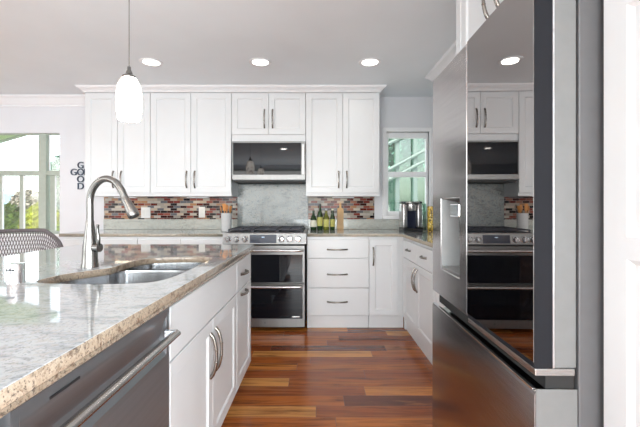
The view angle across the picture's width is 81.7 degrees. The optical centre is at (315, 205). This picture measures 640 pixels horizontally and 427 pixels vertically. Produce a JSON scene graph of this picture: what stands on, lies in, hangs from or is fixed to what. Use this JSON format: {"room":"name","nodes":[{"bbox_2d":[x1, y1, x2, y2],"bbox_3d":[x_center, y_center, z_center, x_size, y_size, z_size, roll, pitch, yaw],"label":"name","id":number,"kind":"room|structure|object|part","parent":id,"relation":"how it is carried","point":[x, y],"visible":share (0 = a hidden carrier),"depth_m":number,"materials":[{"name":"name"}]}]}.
{"room":"kitchen","nodes":[
{"label":"kitchen","id":0,"kind":"room"},
{"bbox_2d":[4,194,13,203],"bbox_3d":[-47.000,-1.767,100.000,246.000,6.494,20.000,0,0,0],"label":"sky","id":1,"kind":"structure","parent":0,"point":[7,197],"depth_m":98.04,"materials":[{"name":"white"}]},
{"bbox_2d":[0,97,432,256],"bbox_3d":[-2.010,-0.030,4.260,7.180,2.420,0.120,0,0,0],"label":"wall","id":2,"kind":"structure","parent":0,"point":[394,112],"depth_m":4.20,"materials":[{"name":"paint"}]},
{"bbox_2d":[0,133,59,236],"bbox_3d":[-3.830,-0.242,4.230,1.880,1.175,0.120,0,0,0],"label":"window","id":3,"kind":"structure","parent":2,"relation":"in","point":[47,178],"depth_m":4.25,"materials":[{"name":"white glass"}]},
{"bbox_3d":[-3.830,0.332,4.210,1.880,0.026,0.080,0,0,0],"label":"sill","id":4,"kind":"part","parent":3,"relation":"part of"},
{"bbox_2d":[0,95,84,106],"bbox_3d":[-3.985,-1.183,4.157,3.030,0.115,0.085,0,0,0],"label":"trim","id":5,"kind":"structure","parent":2,"relation":"attached to","point":[5,100],"depth_m":4.16,"materials":[{"name":"white paint"}]},
{"bbox_2d":[70,162,84,188],"bbox_3d":[-2.666,-0.344,4.185,0.222,0.311,0.018,0,0,0],"label":"wall letters","id":6,"kind":"object","parent":2,"relation":"attached to","point":[77,172],"depth_m":4.18,"materials":[{"name":"grey metal"}]},
{"bbox_2d":[85,92,155,196],"bbox_3d":[-2.061,-0.653,4.000,0.677,1.103,0.391,0,0,0],"label":"upper cabinet","id":7,"kind":"object","parent":2,"relation":"attached to","point":[116,148],"visible":0.56,"depth_m":3.85,"materials":[{"name":"white paint"}]},
{"bbox_3d":[-2.231,-0.655,3.850,0.336,1.034,0.020,0,0,0],"label":"door","id":8,"kind":"part","parent":7,"relation":"part of","materials":[{"name":"white paint"}]},
{"bbox_3d":[-1.891,-0.655,3.850,0.336,1.034,0.020,0,0,0],"label":"door","id":9,"kind":"part","parent":7,"relation":"part of","materials":[{"name":"white paint"}]},
{"bbox_2d":[104,197,236,218],"bbox_3d":[-1.644,0.024,4.194,1.512,0.250,0.011,0,0,0],"label":"backsplash","id":10,"kind":"structure","parent":2,"relation":"attached to","point":[160,207],"depth_m":4.19,"materials":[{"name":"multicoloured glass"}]},
{"bbox_2d":[141,207,149,217],"bbox_3d":[-1.925,0.075,4.183,0.105,0.120,0.008,0,0,0],"label":"wall outlet","id":11,"kind":"object","parent":10,"relation":"attached to","point":[145,211],"visible":1,"depth_m":4.18,"materials":[{"name":"white plastic"}]},
{"bbox_2d":[199,207,204,216],"bbox_3d":[-1.290,0.070,4.183,0.070,0.120,0.008,0,0,0],"label":"wall outlet","id":12,"kind":"object","parent":10,"relation":"attached to","point":[201,209],"visible":1,"depth_m":4.18,"materials":[{"name":"white plastic"}]},
{"bbox_2d":[150,92,237,196],"bbox_3d":[-1.300,-0.653,4.000,0.839,1.103,0.391,0,0,0],"label":"upper cabinet","id":13,"kind":"object","parent":2,"relation":"attached to","point":[191,132],"visible":0.98,"depth_m":3.85,"materials":[{"name":"white paint"}]},
{"bbox_3d":[-1.510,-0.655,3.850,0.416,1.034,0.020,0,0,0],"label":"door","id":14,"kind":"part","parent":13,"relation":"part of","materials":[{"name":"white paint"}]},
{"bbox_3d":[-1.342,-0.275,3.826,0.018,0.183,0.042,0,0,0],"label":"handle","id":15,"kind":"part","parent":13,"relation":"part of","materials":[{"name":"silver metal"}]},
{"bbox_3d":[-1.258,-0.275,3.826,0.018,0.183,0.042,0,0,0],"label":"handle","id":16,"kind":"part","parent":13,"relation":"part of","materials":[{"name":"silver metal"}]},
{"bbox_3d":[-1.090,-0.655,3.850,0.416,1.034,0.020,0,0,0],"label":"door","id":17,"kind":"part","parent":13,"relation":"part of","materials":[{"name":"white paint"}]},
{"bbox_2d":[75,85,386,97],"bbox_3d":[-0.870,-1.208,3.987,3.190,0.061,0.422,0,0,0],"label":"trim","id":18,"kind":"structure","parent":2,"relation":"attached to","point":[85,88],"depth_m":3.81,"materials":[{"name":"white wood"}]},
{"bbox_2d":[232,92,305,141],"bbox_3d":[-0.493,-0.939,4.000,0.769,0.533,0.391,0,0,0],"label":"upper cabinet","id":19,"kind":"object","parent":2,"relation":"attached to","point":[256,116],"visible":0.94,"depth_m":3.85,"materials":[{"name":"white paint"}]},
{"bbox_3d":[-0.686,-0.959,3.850,0.382,0.427,0.020,0,0,0],"label":"door","id":20,"kind":"part","parent":19,"relation":"part of","materials":[{"name":"white paint"}]},
{"bbox_3d":[-0.535,-0.905,3.826,0.018,0.202,0.042,0,0,0],"label":"handle","id":21,"kind":"part","parent":19,"relation":"part of","materials":[{"name":"silver metal"}]},
{"bbox_2d":[232,141,305,183],"bbox_3d":[-0.485,-0.455,3.981,0.753,0.421,0.398,0,0,0],"label":"microwave","id":22,"kind":"object","parent":19,"relation":"attached to","point":[253,162],"visible":0.94,"depth_m":3.80,"materials":[{"name":"silver plastic"}]},
{"bbox_3d":[-0.501,-0.485,3.803,0.696,0.325,0.003,0,0,0],"label":"door glass","id":23,"kind":"part","parent":22,"relation":"part of","materials":[{"name":"black glass"}]},
{"bbox_3d":[-0.300,-0.959,3.850,0.382,0.427,0.020,0,0,0],"label":"door","id":24,"kind":"part","parent":19,"relation":"part of","materials":[{"name":"white paint"}]},
{"bbox_2d":[237,183,307,231],"bbox_3d":[-0.488,0.060,4.187,0.798,0.640,0.022,0,0,0],"label":"slab","id":25,"kind":"object","parent":2,"relation":"attached to","point":[257,204],"visible":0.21,"depth_m":4.18,"materials":[{"name":"grey stone"}]},
{"bbox_2d":[308,197,373,218],"bbox_3d":[0.286,0.024,4.194,0.748,0.250,0.011,0,0,0],"label":"backsplash","id":26,"kind":"structure","parent":2,"relation":"attached to","point":[356,207],"depth_m":4.19,"materials":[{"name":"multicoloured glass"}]},
{"bbox_2d":[306,92,378,196],"bbox_3d":[0.277,-0.653,4.000,0.765,1.103,0.391,0,0,0],"label":"upper cabinet","id":27,"kind":"object","parent":2,"relation":"attached to","point":[342,128],"visible":1,"depth_m":3.85,"materials":[{"name":"white paint"}]},
{"bbox_3d":[0.085,-0.655,3.850,0.380,1.034,0.020,0,0,0],"label":"door","id":28,"kind":"part","parent":27,"relation":"part of","materials":[{"name":"white paint"}]},
{"bbox_3d":[0.319,-0.275,3.826,0.018,0.183,0.042,0,0,0],"label":"handle","id":29,"kind":"part","parent":27,"relation":"part of","materials":[{"name":"silver metal"}]},
{"bbox_3d":[0.469,-0.655,3.850,0.380,1.034,0.020,0,0,0],"label":"door","id":30,"kind":"part","parent":27,"relation":"part of","materials":[{"name":"white paint"}]},
{"bbox_2d":[383,128,432,218],"bbox_3d":[1.040,-0.368,4.220,0.570,1.036,0.100,0,0,0],"label":"window","id":31,"kind":"structure","parent":2,"relation":"in","point":[388,133],"depth_m":4.18,"materials":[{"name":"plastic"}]},
{"bbox_2d":[0,0,455,96],"bbox_3d":[-2.010,-1.290,0.360,7.180,0.100,7.920,0,0,0],"label":"ceiling","id":32,"kind":"structure","parent":0,"point":[48,47],"depth_m":2.77,"materials":[{"name":"paint"}]},
{"bbox_2d":[116,0,141,121],"bbox_3d":[-1.000,-0.850,1.980,0.128,0.779,0.128,0,0,30],"label":"pendant lamp","id":33,"kind":"object","parent":32,"relation":"hanging from","point":[128,90],"visible":1,"depth_m":1.94,"materials":[{"name":"white glass"}]},
{"bbox_3d":[-1.000,-0.573,1.980,0.128,0.226,0.128,0,0,0],"label":"lamp shade","id":34,"kind":"part","parent":33,"relation":"part of","materials":[{"name":"glass"}]},
{"bbox_3d":[-1.000,-0.966,1.980,0.004,0.492,0.004,0,0,0],"label":"cord","id":35,"kind":"part","parent":33,"relation":"part of","materials":[{"name":"silver metal"}]},
{"bbox_2d":[139,58,162,66],"bbox_3d":[-1.420,-1.236,3.190,0.196,0.008,0.196,0,0,0],"label":"recessed light","id":36,"kind":"object","parent":32,"relation":"in","point":[151,62],"visible":1,"depth_m":3.19,"materials":[{"name":"white"}]},
{"bbox_2d":[249,58,271,66],"bbox_3d":[-0.480,-1.236,3.190,0.196,0.008,0.196,0,0,0],"label":"recessed light","id":37,"kind":"object","parent":32,"relation":"in","point":[258,62],"visible":1,"depth_m":3.19,"materials":[{"name":"white"}]},
{"bbox_2d":[359,58,380,66],"bbox_3d":[0.465,-1.236,3.190,0.196,0.008,0.196,0,0,0],"label":"recessed light","id":38,"kind":"object","parent":32,"relation":"in","point":[367,62],"visible":1,"depth_m":3.19,"materials":[{"name":"white"}]},
{"bbox_2d":[221,311,431,426],"bbox_3d":[-2.010,1.230,0.350,6.980,0.100,7.700,0,0,0],"label":"floor","id":39,"kind":"structure","parent":0,"point":[294,376],"depth_m":2.50,"materials":[{"name":"brown wood"}]},
{"bbox_2d":[0,228,63,256],"bbox_3d":[-2.180,0.681,2.663,0.559,1.001,0.678,0,0,-44],"label":"counter stool","id":40,"kind":"object","parent":39,"relation":"on","point":[32,230],"visible":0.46,"depth_m":2.92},
{"bbox_3d":[-2.180,0.273,2.663,0.559,0.184,0.678,0,0,-44],"label":"rail","id":41,"kind":"part","parent":40,"relation":"part of","materials":[{"name":"silver metal"}]},
{"bbox_2d":[0,307,180,426],"bbox_3d":[-0.743,0.743,0.862,0.666,0.865,0.594,0,0,1],"label":"dishwasher","id":42,"kind":"object","parent":39,"relation":"on","point":[126,384],"visible":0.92,"depth_m":0.86,"materials":[{"name":"silver metal"}]},
{"bbox_2d":[63,237,138,246],"bbox_3d":[-2.080,0.738,3.860,0.719,0.884,0.670,0,0,0],"label":"base cabinet","id":43,"kind":"object","parent":39,"relation":"on","point":[67,241],"visible":0.02,"depth_m":3.56,"materials":[{"name":"white paint"}]},
{"bbox_3d":[-2.260,0.408,3.570,0.356,0.172,0.020,0,0,0],"label":"drawer","id":44,"kind":"part","parent":43,"relation":"part of","materials":[{"name":"white paint"}]},
{"bbox_3d":[-1.900,0.408,3.570,0.356,0.172,0.020,0,0,0],"label":"drawer","id":45,"kind":"part","parent":43,"relation":"part of","materials":[{"name":"white paint"}]},
{"bbox_2d":[119,263,236,426],"bbox_3d":[-0.748,0.744,1.637,0.655,0.872,0.924,0,0,1],"label":"base cabinet","id":46,"kind":"object","parent":39,"relation":"on","point":[203,359],"visible":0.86,"depth_m":1.53,"materials":[{"name":"white paint"}]},
{"bbox_3d":[-0.468,0.776,1.402,0.020,0.557,0.458,0,0,1],"label":"door","id":47,"kind":"part","parent":46,"relation":"part of","materials":[{"name":"white paint"}]},
{"bbox_3d":[-0.442,0.645,1.593,0.042,0.202,0.018,0,0,1],"label":"handle","id":48,"kind":"part","parent":46,"relation":"part of","materials":[{"name":"silver metal"}]},
{"bbox_3d":[-0.441,0.645,1.673,0.042,0.202,0.018,0,0,1],"label":"handle","id":49,"kind":"part","parent":46,"relation":"part of","materials":[{"name":"silver metal"}]},
{"bbox_3d":[-0.462,0.776,1.864,0.020,0.557,0.458,0,0,1],"label":"door","id":50,"kind":"part","parent":46,"relation":"part of","materials":[{"name":"white paint"}]},
{"bbox_2d":[138,237,222,243],"bbox_3d":[-1.304,0.738,3.860,0.827,0.884,0.670,0,0,0],"label":"base cabinet","id":51,"kind":"object","parent":39,"relation":"on","point":[142,240],"visible":0.02,"depth_m":3.56,"materials":[{"name":"white paint"}]},
{"bbox_2d":[59,229,227,236],"bbox_3d":[-1.680,0.280,3.876,1.580,0.030,0.641,0,0,0],"label":"countertop","id":52,"kind":"structure","parent":51,"relation":"on","point":[103,232],"depth_m":3.56,"materials":[{"name":"stone"}]},
{"bbox_2d":[104,219,236,228],"bbox_3d":[-1.644,0.207,4.188,1.512,0.114,0.020,0,0,0],"label":"granite upstand","id":53,"kind":"object","parent":52,"relation":"on","point":[108,223],"visible":0.8,"depth_m":4.18,"materials":[{"name":"grey stone"}]},
{"bbox_2d":[221,213,231,230],"bbox_3d":[-0.945,0.170,3.900,0.114,0.190,0.114,0,0,0],"label":"utensil crock","id":54,"kind":"object","parent":52,"relation":"on","point":[226,218],"visible":0.9,"depth_m":3.85,"materials":[{"name":"white ceramic"}]},
{"bbox_3d":[-1.511,0.408,3.570,0.410,0.172,0.020,0,0,0],"label":"drawer","id":55,"kind":"part","parent":51,"relation":"part of","materials":[{"name":"white paint"}]},
{"bbox_3d":[-1.097,0.408,3.570,0.410,0.172,0.020,0,0,0],"label":"drawer","id":56,"kind":"part","parent":51,"relation":"part of","materials":[{"name":"white paint"}]},
{"bbox_2d":[236,253,250,389],"bbox_3d":[-0.738,0.744,2.314,0.655,0.872,0.419,0,0,1],"label":"base cabinet","id":57,"kind":"object","parent":39,"relation":"on","point":[243,293],"visible":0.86,"depth_m":2.29,"materials":[{"name":"white paint"}]},
{"bbox_2d":[0,244,253,417],"bbox_3d":[-1.049,0.251,1.234,1.210,0.110,2.650,0,0,1],"label":"countertop","id":58,"kind":"structure","parent":57,"relation":"on","point":[49,329],"depth_m":1.03,"materials":[{"name":"stone"}]},
{"bbox_3d":[-1.038,0.231,1.280,0.054,0.069,0.054,0,0,0],"label":"air gap cap","id":59,"kind":"part","parent":58,"relation":"part of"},
{"bbox_2d":[81,175,139,267],"bbox_3d":[-0.880,0.067,1.577,0.279,0.397,0.068,0,0,17],"label":"kitchen faucet","id":60,"kind":"object","parent":58,"relation":"on","point":[92,245],"visible":1,"depth_m":1.58,"materials":[{"name":"silver metal"}]},
{"bbox_2d":[81,221,98,267],"bbox_3d":[-0.982,0.165,1.607,0.068,0.200,0.068,0,0,0],"label":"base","id":61,"kind":"object","parent":60,"relation":"attached to","point":[90,249],"depth_m":1.59,"materials":[{"name":"silver metal"}]},
{"bbox_3d":[-0.945,0.139,1.598,0.038,0.120,0.038,0,0,12],"label":"lever handle","id":62,"kind":"part","parent":60,"relation":"part of","materials":[{"name":"silver metal"}]},
{"bbox_3d":[-0.896,-0.031,1.585,0.208,0.201,0.031,0,0,14],"label":"gooseneck spout","id":63,"kind":"part","parent":60,"relation":"part of","materials":[{"name":"silver metal"}]},
{"bbox_2d":[56,262,201,283],"bbox_3d":[-0.758,0.400,1.595,0.490,0.208,0.705,0,0,1],"label":"sink","id":64,"kind":"object","parent":58,"relation":"in","point":[147,273],"visible":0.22,"depth_m":1.70,"materials":[{"name":"silver metal"}]},
{"bbox_2d":[56,270,185,283],"bbox_3d":[-0.760,0.400,1.476,0.490,0.208,0.465,0,0,1],"label":"basin","id":65,"kind":"object","parent":64,"relation":"in","point":[133,276],"depth_m":1.70,"materials":[{"name":"silver metal"}]},
{"bbox_2d":[130,262,201,270],"bbox_3d":[-0.703,0.390,1.839,0.381,0.188,0.216,0,0,1],"label":"basin","id":66,"kind":"object","parent":64,"relation":"in","point":[186,266],"depth_m":1.93,"materials":[{"name":"silver metal"}]},
{"bbox_3d":[-0.456,0.407,2.310,0.020,0.174,0.414,0,0,1],"label":"drawer","id":67,"kind":"part","parent":57,"relation":"part of","materials":[{"name":"white paint"}]},
{"bbox_3d":[-0.432,0.525,2.260,0.041,0.018,0.145,0,0,1],"label":"handle","id":68,"kind":"part","parent":57,"relation":"part of","materials":[{"name":"silver metal"}]},
{"bbox_2d":[222,226,307,326],"bbox_3d":[-0.487,0.686,3.791,0.790,0.928,0.728,0,0,0],"label":"gas range","id":69,"kind":"object","parent":39,"relation":"on","point":[279,255],"visible":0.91,"depth_m":3.50,"materials":[{"name":"silver metal"}]},
{"bbox_3d":[-0.487,0.311,3.509,0.790,0.114,0.042,0,0,0],"label":"control panel","id":70,"kind":"part","parent":69,"relation":"part of","materials":[{"name":"metal"}]},
{"bbox_2d":[251,234,306,326],"bbox_3d":[-0.490,0.713,3.791,0.772,0.875,0.728,0,0,0],"label":"oven","id":71,"kind":"object","parent":69,"relation":"in","point":[278,261],"depth_m":3.50,"materials":[{"name":"silver metal"}]},
{"bbox_3d":[-0.249,0.312,3.474,0.062,0.062,0.041,0,0,0],"label":"knob","id":72,"kind":"part","parent":69,"relation":"part of","materials":[{"name":"silver metal"}]},
{"bbox_2d":[307,237,368,327],"bbox_3d":[0.211,0.738,3.860,0.596,0.884,0.670,0,0,0],"label":"base cabinet","id":73,"kind":"object","parent":39,"relation":"on","point":[337,267],"visible":0.99,"depth_m":3.56,"materials":[{"name":"white paint"}]},
{"bbox_3d":[0.205,0.657,3.546,0.202,0.018,0.042,0,0,0],"label":"handle","id":74,"kind":"part","parent":73,"relation":"part of","materials":[{"name":"silver metal"}]},
{"bbox_3d":[0.212,0.922,3.570,0.593,0.263,0.020,0,0,0],"label":"drawer","id":75,"kind":"part","parent":73,"relation":"part of","materials":[{"name":"white paint"}]},
{"bbox_3d":[0.212,0.646,3.570,0.593,0.282,0.020,0,0,0],"label":"drawer","id":76,"kind":"part","parent":73,"relation":"part of","materials":[{"name":"white paint"}]},
{"bbox_3d":[0.212,0.411,3.570,0.593,0.178,0.020,0,0,0],"label":"drawer","id":77,"kind":"part","parent":73,"relation":"part of","materials":[{"name":"white paint"}]},
{"bbox_2d":[368,237,405,328],"bbox_3d":[0.731,0.738,3.860,0.440,0.884,0.670,0,0,0],"label":"base cabinet","id":78,"kind":"object","parent":39,"relation":"on","point":[385,253],"visible":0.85,"depth_m":3.57,"materials":[{"name":"white paint"}]},
{"bbox_3d":[0.650,0.688,3.570,0.274,0.732,0.020,0,0,0],"label":"door","id":79,"kind":"part","parent":78,"relation":"part of","materials":[{"name":"white paint"}]},
{"bbox_2d":[403,238,433,363],"bbox_3d":[1.136,0.738,3.072,0.678,0.884,0.924,0,0,0],"label":"base cabinet","id":80,"kind":"object","parent":39,"relation":"on","point":[418,292],"visible":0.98,"depth_m":3.01,"materials":[{"name":"white paint"}]},
{"bbox_3d":[0.842,0.771,3.304,0.020,0.566,0.459,0,0,0],"label":"door","id":81,"kind":"part","parent":80,"relation":"part of","materials":[{"name":"white paint"}]},
{"bbox_3d":[0.842,0.403,3.304,0.020,0.162,0.459,0,0,0],"label":"drawer","id":82,"kind":"part","parent":80,"relation":"part of","materials":[{"name":"white paint"}]},
{"bbox_3d":[0.818,0.615,3.107,0.042,0.202,0.018,0,0,0],"label":"handle","id":83,"kind":"part","parent":80,"relation":"part of","materials":[{"name":"silver metal"}]},
{"bbox_3d":[0.818,0.615,3.038,0.042,0.202,0.018,0,0,0],"label":"handle","id":84,"kind":"part","parent":80,"relation":"part of","materials":[{"name":"silver metal"}]},
{"bbox_3d":[0.842,0.403,2.841,0.020,0.162,0.459,0,0,0],"label":"drawer","id":85,"kind":"part","parent":80,"relation":"part of","materials":[{"name":"white paint"}]},
{"bbox_3d":[0.842,0.771,2.841,0.020,0.566,0.459,0,0,0],"label":"door","id":86,"kind":"part","parent":80,"relation":"part of","materials":[{"name":"white paint"}]},
{"bbox_2d":[434,291,444,307],"bbox_3d":[1.136,0.738,2.228,0.678,0.884,0.754,0,0,0],"label":"base cabinet","id":87,"kind":"object","parent":39,"relation":"on","point":[436,295],"visible":0.02,"depth_m":2.54,"materials":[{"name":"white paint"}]},
{"bbox_2d":[307,229,432,247],"bbox_3d":[0.695,0.280,3.023,1.562,0.030,2.346,0,0,0],"label":"countertop","id":88,"kind":"structure","parent":87,"relation":"on","point":[425,237],"depth_m":3.56,"materials":[{"name":"stone"}]},
{"bbox_2d":[310,210,316,229],"bbox_3d":[-0.028,0.157,4.100,0.070,0.216,0.069,0,0,0],"label":"bottle","id":89,"kind":"object","parent":88,"relation":"on","point":[313,221],"visible":0.99,"depth_m":4.07,"materials":[{"name":"green glass"}]},
{"bbox_2d":[317,204,322,229],"bbox_3d":[0.044,0.121,4.100,0.064,0.286,0.063,0,0,0],"label":"bottle","id":90,"kind":"object","parent":88,"relation":"on","point":[319,215],"visible":1,"depth_m":4.07,"materials":[{"name":"green glass"}]},
{"bbox_2d":[323,209,328,229],"bbox_3d":[0.113,0.146,4.080,0.066,0.236,0.065,0,0,0],"label":"bottle","id":91,"kind":"object","parent":88,"relation":"on","point":[326,217],"visible":0.97,"depth_m":4.05,"materials":[{"name":"green glass"}]},
{"bbox_2d":[330,209,334,229],"bbox_3d":[0.183,0.146,4.100,0.054,0.236,0.054,0,0,0],"label":"bottle","id":92,"kind":"object","parent":88,"relation":"on","point":[332,218],"visible":1,"depth_m":4.08,"materials":[{"name":"green glass"}]},
{"bbox_2d":[337,202,343,229],"bbox_3d":[0.272,0.115,4.136,0.073,0.313,0.034,0,0,0],"label":"cutting board","id":93,"kind":"object","parent":88,"relation":"on","point":[340,213],"visible":0.91,"depth_m":4.13,"materials":[{"name":"brown wood"}]},
{"bbox_2d":[308,219,426,228],"bbox_3d":[0.694,0.207,4.188,1.563,0.114,0.020,0,0,0],"label":"granite upstand","id":94,"kind":"object","parent":88,"relation":"on","point":[348,223],"visible":0.56,"depth_m":4.18,"materials":[{"name":"grey stone"}]},
{"bbox_2d":[399,201,422,231],"bbox_3d":[1.024,0.108,3.899,0.253,0.312,0.242,0,0,0],"label":"coffee maker","id":95,"kind":"object","parent":88,"relation":"on","point":[410,212],"visible":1,"depth_m":3.83,"materials":[{"name":"silver metal"}]},
{"bbox_3d":[1.000,-0.037,3.920,0.206,0.021,0.190,0,0,0],"label":"lid","id":96,"kind":"part","parent":95,"relation":"part of","materials":[{"name":"black plastic"}]},
{"bbox_2d":[427,206,432,231],"bbox_3d":[1.205,0.132,3.860,0.086,0.265,0.086,0,0,0],"label":"tin","id":97,"kind":"object","parent":88,"relation":"on","point":[429,208],"visible":0.67,"depth_m":3.83,"materials":[{"name":"yellow metal"}]},
{"bbox_2d":[432,0,603,426],"bbox_3d":[0.976,0.290,1.342,0.851,1.780,0.860,0,0,1],"label":"refrigerator","id":98,"kind":"object","parent":39,"relation":"on","point":[518,334],"visible":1,"depth_m":0.97,"materials":[{"name":"silver metal"}]},
{"bbox_3d":[0.609,-0.098,1.566,0.105,1.005,0.426,0,0,1],"label":"door","id":99,"kind":"part","parent":98,"relation":"part of","materials":[{"name":"silver metal"}]},
{"bbox_3d":[0.587,0.018,1.501,0.055,0.055,0.100,0,0,1],"label":"dispenser spout","id":100,"kind":"part","parent":98,"relation":"part of","materials":[{"name":"silver metal"}]},
{"bbox_3d":[0.557,0.461,1.351,0.010,0.005,0.838,0,0,1],"label":"pocket trim","id":101,"kind":"part","parent":98,"relation":"part of","materials":[{"name":"silver metal"}]},
{"bbox_3d":[0.548,-0.104,1.136,0.002,0.989,0.425,0,0,1],"label":"mirror panel","id":102,"kind":"part","parent":98,"relation":"part of","materials":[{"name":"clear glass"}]},
{"bbox_3d":[0.605,0.784,1.350,0.105,0.652,0.858,0,0,1],"label":"freezer drawer","id":103,"kind":"part","parent":98,"relation":"part of","materials":[{"name":"silver metal"}]},
{"bbox_3d":[0.571,-0.098,1.135,0.044,1.005,0.428,0,0,1],"label":"door edge frame","id":104,"kind":"part","parent":98,"relation":"part of","materials":[{"name":"silver metal"}]},
{"bbox_3d":[0.599,0.414,1.134,0.098,0.018,0.428,0,0,1],"label":"door trim","id":105,"kind":"part","parent":98,"relation":"part of","materials":[{"name":"silver metal"}]},
{"bbox_3d":[0.598,0.783,0.920,0.101,0.654,0.002,0,0,1],"label":"freezer plate","id":106,"kind":"part","parent":98,"relation":"part of","materials":[{"name":"grey metal"}]},
{"bbox_3d":[0.623,-0.098,1.134,0.060,1.005,0.428,0,0,1],"label":"door","id":107,"kind":"part","parent":98,"relation":"part of","materials":[{"name":"silver metal"}]},
{"bbox_2d":[604,0,639,426],"bbox_3d":[1.087,-0.015,0.428,0.775,2.390,0.949,0,0,0],"label":"door frame","id":108,"kind":"structure","parent":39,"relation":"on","point":[621,17],"depth_m":0.85,"materials":[{"name":"white paint"}]},
{"label":"outside","id":109,"kind":"structure","parent":0,"visible":0},
{"bbox_3d":[0.000,1.380,62.165,120.000,0.100,115.670,0,0,0],"label":"ground","id":110,"kind":"structure","parent":109,"visible":0},
{"bbox_2d":[6,189,38,210],"bbox_3d":[-13.594,0.263,17.503,1.550,2.179,1.503,0,0,0],"label":"tree","id":111,"kind":"object","parent":110,"relation":"on","point":[31,197],"visible":0.36,"depth_m":17.13,"materials":[{"name":"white plant"}]},
{"bbox_2d":[17,202,59,230],"bbox_3d":[-5.617,0.634,7.598,0.669,1.486,1.005,0,0,0],"label":"shrub","id":112,"kind":"object","parent":110,"relation":"on","point":[32,213],"visible":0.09,"depth_m":7.28,"materials":[{"name":"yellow plant"}]},
{"bbox_2d":[51,155,59,212],"bbox_3d":[-6.596,-0.044,10.004,1.189,2.793,1.717,0,0,0],"label":"tree","id":113,"kind":"object","parent":110,"relation":"on","point":[55,164],"visible":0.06,"depth_m":9.44,"materials":[{"name":"green plant"}]},
{"bbox_2d":[388,139,424,169],"bbox_3d":[2.600,-0.581,9.509,3.682,4.047,1.736,0,0,0],"label":"tree","id":114,"kind":"object","parent":110,"relation":"on","point":[405,153],"visible":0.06,"depth_m":9.10,"materials":[{"name":"green plant"}]},
{"bbox_3d":[-2.000,1.275,6.162,12.000,0.090,3.675,0,0,0],"label":"patio slab","id":115,"kind":"object","parent":110,"relation":"on","visible":0},
{"bbox_2d":[4,202,18,228],"bbox_3d":[-6.365,0.644,7.605,0.814,1.451,1.035,0,0,0],"label":"shrub","id":116,"kind":"object","parent":115,"relation":"on","point":[11,212],"visible":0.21,"depth_m":7.48,"materials":[{"name":"green plant"}]},
{"bbox_2d":[0,135,27,142],"bbox_3d":[-6.900,-0.260,6.015,3.217,2.980,3.230,0,0,0],"label":"patio cover","id":117,"kind":"object","parent":115,"relation":"on","point":[3,138],"depth_m":7.57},
{"bbox_3d":[-6.900,-1.250,6.000,3.200,1.000,3.200,0,0,0],"label":"roof panel","id":118,"kind":"part","parent":117,"relation":"part of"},
{"bbox_2d":[388,139,424,210],"bbox_3d":[1.550,-0.270,6.050,1.800,3.000,1.900,0,0,0],"label":"enclosure","id":119,"kind":"object","parent":115,"relation":"on","point":[400,189],"visible":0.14,"depth_m":5.64,"materials":[{"name":"green glass"}]},
{"bbox_3d":[1.530,-0.030,0.350,0.100,2.420,7.700,0,0,0],"label":"wall","id":120,"kind":"structure","parent":0,"visible":0},
{"bbox_2d":[456,0,502,54],"bbox_3d":[1.060,-0.930,1.353,0.830,0.560,0.890,0,0,0],"label":"upper cabinet","id":121,"kind":"object","parent":120,"relation":"attached to","point":[470,14],"visible":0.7,"depth_m":1.66,"materials":[{"name":"white paint"}]},
{"bbox_3d":[0.690,-0.920,1.569,0.020,0.500,0.333,0,0,0],"label":"door","id":122,"kind":"part","parent":121,"relation":"part of","materials":[{"name":"white paint"}]},
{"bbox_3d":[0.666,-0.810,1.443,0.042,0.183,0.018,0,0,0],"label":"handle","id":123,"kind":"part","parent":121,"relation":"part of","materials":[{"name":"silver metal"}]},
{"bbox_3d":[0.666,-0.810,1.358,0.042,0.183,0.018,0,0,0],"label":"handle","id":124,"kind":"part","parent":121,"relation":"part of","materials":[{"name":"silver metal"}]},
{"bbox_3d":[1.276,-0.654,3.090,0.401,1.103,0.819,0,0,0],"label":"upper cabinet","id":125,"kind":"object","parent":120,"relation":"attached to","visible":0},
{"bbox_2d":[425,41,455,81],"bbox_3d":[1.262,-1.208,2.748,0.431,0.061,1.635,0,0,0],"label":"trim","id":126,"kind":"structure","parent":125,"relation":"on","point":[450,54],"depth_m":3.14,"materials":[{"name":"white wood"}]}
]}

